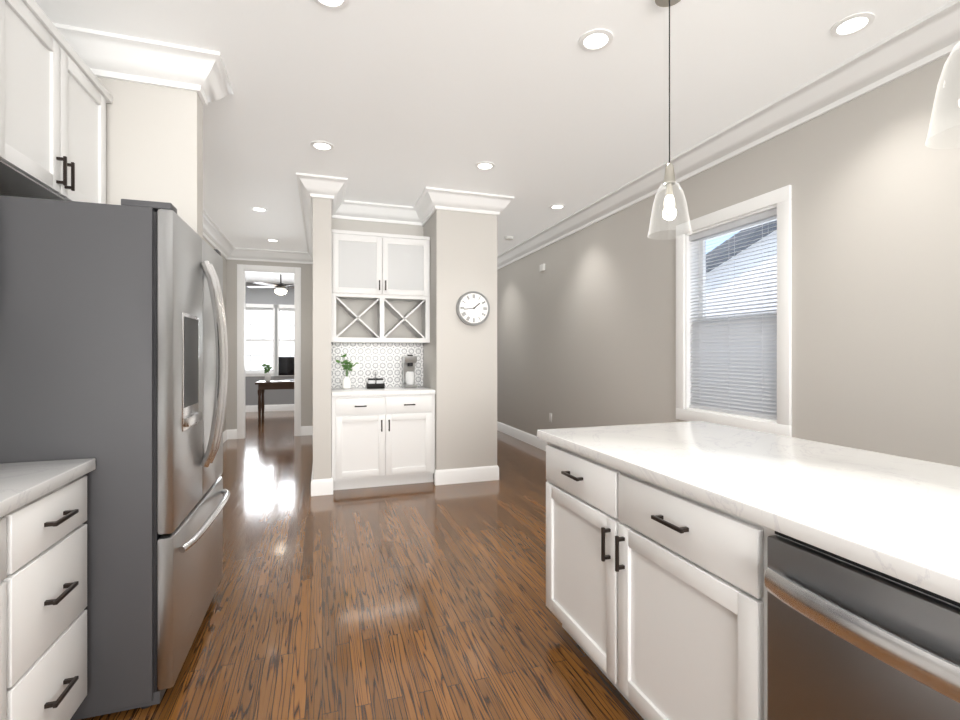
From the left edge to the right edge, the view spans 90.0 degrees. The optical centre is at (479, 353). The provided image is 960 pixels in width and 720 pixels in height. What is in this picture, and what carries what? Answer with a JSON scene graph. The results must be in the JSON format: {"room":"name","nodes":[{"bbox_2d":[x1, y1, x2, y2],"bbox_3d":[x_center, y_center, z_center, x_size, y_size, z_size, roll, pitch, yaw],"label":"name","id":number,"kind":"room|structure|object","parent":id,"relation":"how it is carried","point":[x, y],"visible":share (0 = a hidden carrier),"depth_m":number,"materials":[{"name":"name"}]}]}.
{"room":"kitchen","nodes":[
{"label":"kitchen","id":0,"kind":"room"},
{"bbox_2d":[97,77,202,238],"bbox_3d":[-1.885,-0.145,2.533,0.720,2.850,0.130,0,0,-18],"label":"wall","id":1,"kind":"structure","parent":0,"point":[154,142],"depth_m":2.52,"materials":[{"name":"grey paint"}]},
{"bbox_2d":[0,0,111,203],"bbox_3d":[-1.885,-0.990,1.968,0.359,0.660,0.936,0,0,-18],"label":"upper cabinet","id":2,"kind":"object","parent":1,"relation":"attached to","point":[55,96],"visible":0.88,"depth_m":1.92,"materials":[{"name":"white wood"}]},
{"bbox_2d":[203,237,225,431],"bbox_3d":[-2.158,-0.145,1.985,0.140,2.850,11.120,0,0,-18],"label":"wall","id":3,"kind":"structure","parent":0,"point":[224,289],"depth_m":7.04,"materials":[{"name":"grey paint"}]},
{"bbox_2d":[226,259,312,429],"bbox_3d":[-3.125,-0.145,7.457,1.440,2.850,0.120,0,0,-18],"label":"wall","id":4,"kind":"structure","parent":0,"point":[306,341],"depth_m":7.47,"materials":[{"name":"grey paint"}]},
{"bbox_2d":[237,264,300,438],"bbox_3d":[-3.244,-0.033,7.418,0.900,2.625,0.156,0,0,-18],"label":"door frame","id":5,"kind":"structure","parent":4,"relation":"attached to","point":[242,269],"depth_m":7.29,"materials":[{"name":"white wood"}]},
{"bbox_2d":[245,282,293,405],"bbox_3d":[-5.041,-0.145,10.627,5.060,2.850,0.140,0,0,-18],"label":"wall","id":6,"kind":"structure","parent":0,"point":[267,296],"depth_m":10.66,"materials":[{"name":"grey paint"}]},
{"bbox_2d":[245,303,293,376],"bbox_3d":[-4.535,-0.300,10.752,2.260,1.600,0.120,0,0,-18],"label":"window","id":7,"kind":"structure","parent":6,"relation":"in","point":[276,309],"depth_m":10.69,"materials":[{"name":"white"}]},
{"bbox_2d":[313,197,330,479],"bbox_3d":[-1.965,-0.145,5.975,0.160,2.850,3.420,0,0,-18],"label":"wall","id":8,"kind":"structure","parent":0,"point":[321,338],"depth_m":4.35,"materials":[{"name":"grey paint"}]},
{"bbox_2d":[79,411,643,719],"bbox_3d":[-2.464,1.340,4.453,8.100,0.120,16.400,0,0,-18],"label":"floor","id":9,"kind":"structure","parent":0,"point":[422,601],"depth_m":2.42,"materials":[{"name":"brown wood"}]},
{"bbox_2d":[0,510,19,719],"bbox_3d":[-1.399,0.840,0.875,0.601,0.880,0.528,0,0,-18],"label":"base cabinet","id":10,"kind":"object","parent":9,"relation":"on","point":[10,526],"depth_m":1.23,"materials":[{"name":"white wood"}]},
{"bbox_2d":[20,470,92,719],"bbox_3d":[-1.539,0.840,1.302,0.601,0.880,0.508,0,0,-18],"label":"base cabinet","id":11,"kind":"object","parent":9,"relation":"on","point":[43,592],"depth_m":1.42,"materials":[{"name":"white wood"}]},
{"bbox_2d":[0,458,95,517],"bbox_3d":[-1.055,0.380,-0.151,0.613,0.040,3.612,0,0,-18],"label":"countertop","id":12,"kind":"structure","parent":11,"relation":"on","point":[22,484],"depth_m":1.41,"materials":[{"name":"white stone"}]},
{"bbox_2d":[0,195,229,719],"bbox_3d":[-1.603,0.365,2.062,0.922,1.830,0.920,0,0,-18],"label":"fridge","id":13,"kind":"object","parent":9,"relation":"on","point":[113,347],"visible":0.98,"depth_m":1.70,"materials":[{"name":"grey metal"}]},
{"bbox_2d":[255,380,293,423],"bbox_3d":[-3.517,0.900,9.239,1.410,0.760,0.650,0,0,-18],"label":"desk","id":14,"kind":"object","parent":9,"relation":"on","point":[263,385],"visible":0.42,"depth_m":8.86,"materials":[{"name":"brown wood"}]},
{"bbox_2d":[262,364,271,380],"bbox_3d":[-4.020,0.353,9.075,0.168,0.331,0.166,0,0,-2],"label":"potted plant","id":15,"kind":"object","parent":14,"relation":"on","point":[267,368],"visible":1,"depth_m":9.05,"materials":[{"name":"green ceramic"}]},
{"bbox_2d":[278,357,293,380],"bbox_3d":[-3.589,0.289,9.347,0.620,0.458,0.140,0,0,-18],"label":"monitor","id":16,"kind":"object","parent":14,"relation":"on","point":[285,365],"visible":0.38,"depth_m":9.28,"materials":[{"name":"black plastic"}]},
{"bbox_2d":[331,229,434,489],"bbox_3d":[-0.989,0.037,4.834,0.972,2.485,0.629,0,0,-18],"label":"hutch","id":17,"kind":"object","parent":9,"relation":"on","point":[380,308],"visible":1,"depth_m":4.73,"materials":[{"name":"white wood"}]},
{"bbox_2d":[336,354,358,388],"bbox_3d":[-1.335,0.178,4.841,0.232,0.352,0.124,0,0,-18],"label":"potted plant","id":18,"kind":"object","parent":17,"relation":"on","point":[346,382],"visible":1,"depth_m":4.82,"materials":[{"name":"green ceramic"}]},
{"bbox_2d":[352,360,359,370],"bbox_3d":[-1.304,0.122,5.047,0.075,0.115,0.004,0,0,-18],"label":"outlet","id":19,"kind":"object","parent":17,"relation":"attached to","point":[356,367],"visible":0.96,"depth_m":5.05,"materials":[{"name":"white plastic"}]},
{"bbox_2d":[366,378,384,388],"bbox_3d":[-1.074,0.270,4.931,0.176,0.167,0.102,0,0,-18],"label":"caddy","id":20,"kind":"object","parent":17,"relation":"on","point":[372,384],"visible":1,"depth_m":4.89,"materials":[{"name":"black metal"}]},
{"bbox_2d":[402,355,417,387],"bbox_3d":[-0.741,0.181,5.056,0.140,0.345,0.170,0,0,-18],"label":"coffee machine","id":21,"kind":"object","parent":17,"relation":"on","point":[409,361],"visible":1,"depth_m":5.00,"materials":[{"name":"silver metal"}]},
{"bbox_2d":[537,437,959,719],"bbox_3d":[1.219,0.840,0.632,0.890,0.880,3.640,0,0,-18],"label":"kitchen island","id":22,"kind":"object","parent":9,"relation":"on","point":[699,570],"depth_m":1.23,"materials":[{"name":"white wood"}]},
{"bbox_2d":[537,421,959,596],"bbox_3d":[1.308,0.389,0.662,0.962,0.058,3.720,0,0,-18],"label":"island countertop","id":23,"kind":"structure","parent":22,"relation":"on","point":[902,514],"depth_m":1.34,"materials":[{"name":"white stone"}]},
{"bbox_2d":[331,218,422,235],"bbox_3d":[-1.108,-0.145,5.194,0.980,2.850,0.120,0,0,-18],"label":"wall","id":24,"kind":"structure","parent":0,"point":[371,226],"depth_m":5.13,"materials":[{"name":"grey"}]},
{"bbox_2d":[423,209,496,480],"bbox_3d":[-0.908,-0.145,7.165,0.630,2.850,5.020,0,0,-18],"label":"wall","id":25,"kind":"structure","parent":0,"point":[459,367],"depth_m":4.78,"materials":[{"name":"grey paint"}]},
{"bbox_2d":[223,404,546,495],"bbox_3d":[-2.132,1.208,4.562,6.800,0.145,16.000,0,0,-18],"label":"baseboard","id":26,"kind":"structure","parent":25,"relation":"attached to","point":[320,487],"depth_m":4.83,"materials":[{"name":"white wood"}]},
{"bbox_2d":[456,291,489,325],"bbox_3d":[-0.068,-0.450,4.768,0.340,0.340,0.054,0,0,-18],"label":"clock","id":27,"kind":"object","parent":25,"relation":"attached to","point":[472,308],"visible":0.96,"depth_m":4.75,"materials":[{"name":"grey"}]},
{"bbox_2d":[53,0,959,269],"bbox_3d":[-0.878,-1.490,4.975,4.160,0.160,16.000,0,0,-18],"label":"crown molding","id":28,"kind":"structure","parent":25,"relation":"attached to","point":[919,43],"depth_m":2.92,"materials":[{"name":"white wood"}]},
{"bbox_2d":[34,0,952,283],"bbox_3d":[-2.464,-1.630,4.453,8.100,0.120,16.400,0,0,-18],"label":"ceiling","id":29,"kind":"structure","parent":0,"point":[400,102],"depth_m":2.82,"materials":[{"name":"white paint"}]},
{"bbox_2d":[250,207,267,211],"bbox_3d":[-2.395,-1.566,5.202,0.170,0.008,0.170,0,0,-18],"label":"recessed light","id":30,"kind":"object","parent":29,"relation":"in","point":[260,209],"visible":0.98,"depth_m":5.20,"materials":[{"name":"white"}]},
{"bbox_2d":[247,274,293,294],"bbox_3d":[-3.816,-1.347,9.211,1.254,0.445,1.198,0,0,-18],"label":"ceiling fan","id":31,"kind":"object","parent":29,"relation":"hanging from","point":[281,287],"visible":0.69,"depth_m":9.10,"materials":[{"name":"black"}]},
{"bbox_2d":[266,239,278,241],"bbox_3d":[-2.866,-1.566,6.637,0.170,0.008,0.170,0,0,-18],"label":"recessed light","id":32,"kind":"object","parent":29,"relation":"in","point":[272,240],"visible":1,"depth_m":6.64,"materials":[{"name":"white"}]},
{"bbox_2d":[310,141,333,150],"bbox_3d":[-1.190,-1.566,3.619,0.170,0.008,0.170,0,0,-18],"label":"recessed light","id":33,"kind":"object","parent":29,"relation":"in","point":[322,145],"visible":1,"depth_m":3.61,"materials":[{"name":"white"}]},
{"bbox_2d":[313,0,349,9],"bbox_3d":[-0.659,-1.566,2.099,0.170,0.008,0.170,0,0,-18],"label":"recessed light","id":34,"kind":"object","parent":29,"relation":"in","point":[334,4],"visible":1,"depth_m":2.15,"materials":[{"name":"white plastic"}]},
{"bbox_2d":[475,162,494,169],"bbox_3d":[0.042,-1.566,4.003,0.170,0.008,0.170,0,0,-18],"label":"recessed light","id":35,"kind":"object","parent":29,"relation":"in","point":[484,165],"visible":1,"depth_m":3.99,"materials":[{"name":"white plastic"}]},
{"bbox_2d":[505,236,513,239],"bbox_3d":[0.396,-1.552,6.446,0.130,0.034,0.130,0,0,-18],"label":"smoke detector","id":36,"kind":"object","parent":29,"relation":"attached to","point":[509,237],"visible":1,"depth_m":6.40,"materials":[{"name":"white plastic"}]},
{"bbox_2d":[549,204,564,208],"bbox_3d":[0.824,-1.566,5.113,0.170,0.008,0.170,0,0,-18],"label":"recessed light","id":37,"kind":"object","parent":29,"relation":"in","point":[557,206],"visible":1,"depth_m":5.10,"materials":[{"name":"white"}]},
{"bbox_2d":[578,29,612,51],"bbox_3d":[0.579,-1.566,2.401,0.170,0.008,0.170,0,0,-18],"label":"recessed light","id":38,"kind":"object","parent":29,"relation":"in","point":[594,40],"visible":1,"depth_m":2.40,"materials":[{"name":"white plastic"}]},
{"bbox_2d":[648,0,691,239],"bbox_3d":[0.821,-1.042,2.081,0.180,1.055,0.180,0,0,-18],"label":"pendant light","id":39,"kind":"object","parent":29,"relation":"hanging from","point":[669,200],"visible":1,"depth_m":2.08,"materials":[{"name":"clear glass"}]},
{"bbox_2d":[830,12,874,36],"bbox_3d":[1.774,-1.566,2.289,0.170,0.008,0.170,0,0,-18],"label":"recessed light","id":40,"kind":"object","parent":29,"relation":"in","point":[853,24],"visible":1,"depth_m":2.28,"materials":[{"name":"white plastic"}]},
{"bbox_2d":[925,42,959,148],"bbox_3d":[1.159,-1.042,1.118,0.180,1.055,0.180,0,0,-18],"label":"pendant light","id":41,"kind":"object","parent":29,"relation":"hanging from","point":[935,103],"visible":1,"depth_m":1.16,"materials":[{"name":"clear glass"}]},
{"bbox_2d":[497,49,959,466],"bbox_3d":[1.174,-0.145,5.649,0.160,2.850,16.000,0,0,-18],"label":"wall","id":42,"kind":"structure","parent":0,"point":[586,327],"depth_m":2.83,"materials":[{"name":"grey paint"}]},
{"bbox_2d":[540,264,544,271],"bbox_3d":[0.831,-1.145,6.389,0.029,0.090,0.120,0,0,-18],"label":"sensor","id":43,"kind":"object","parent":42,"relation":"attached to","point":[542,267],"visible":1,"depth_m":6.35,"materials":[{"name":"white plastic"}]},
{"bbox_2d":[676,185,791,436],"bbox_3d":[1.864,-0.260,3.518,0.180,1.600,1.020,0,0,-18],"label":"kitchen window","id":44,"kind":"structure","parent":42,"relation":"in","point":[734,368],"depth_m":3.46,"materials":[{"name":"white wood"}]},
{"label":"outside","id":45,"kind":"structure","parent":0,"visible":0},
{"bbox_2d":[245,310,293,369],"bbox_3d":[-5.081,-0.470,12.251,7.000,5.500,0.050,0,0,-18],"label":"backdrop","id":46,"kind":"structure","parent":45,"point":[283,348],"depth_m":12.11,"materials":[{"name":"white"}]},
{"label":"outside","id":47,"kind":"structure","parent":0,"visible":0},
{"bbox_2d":[706,220,776,317],"bbox_3d":[8.733,0.720,4.976,8.300,7.120,17.000,0,0,-18],"label":"house","id":48,"kind":"structure","parent":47,"point":[749,254],"depth_m":7.08,"materials":[{"name":"white"}]}
]}

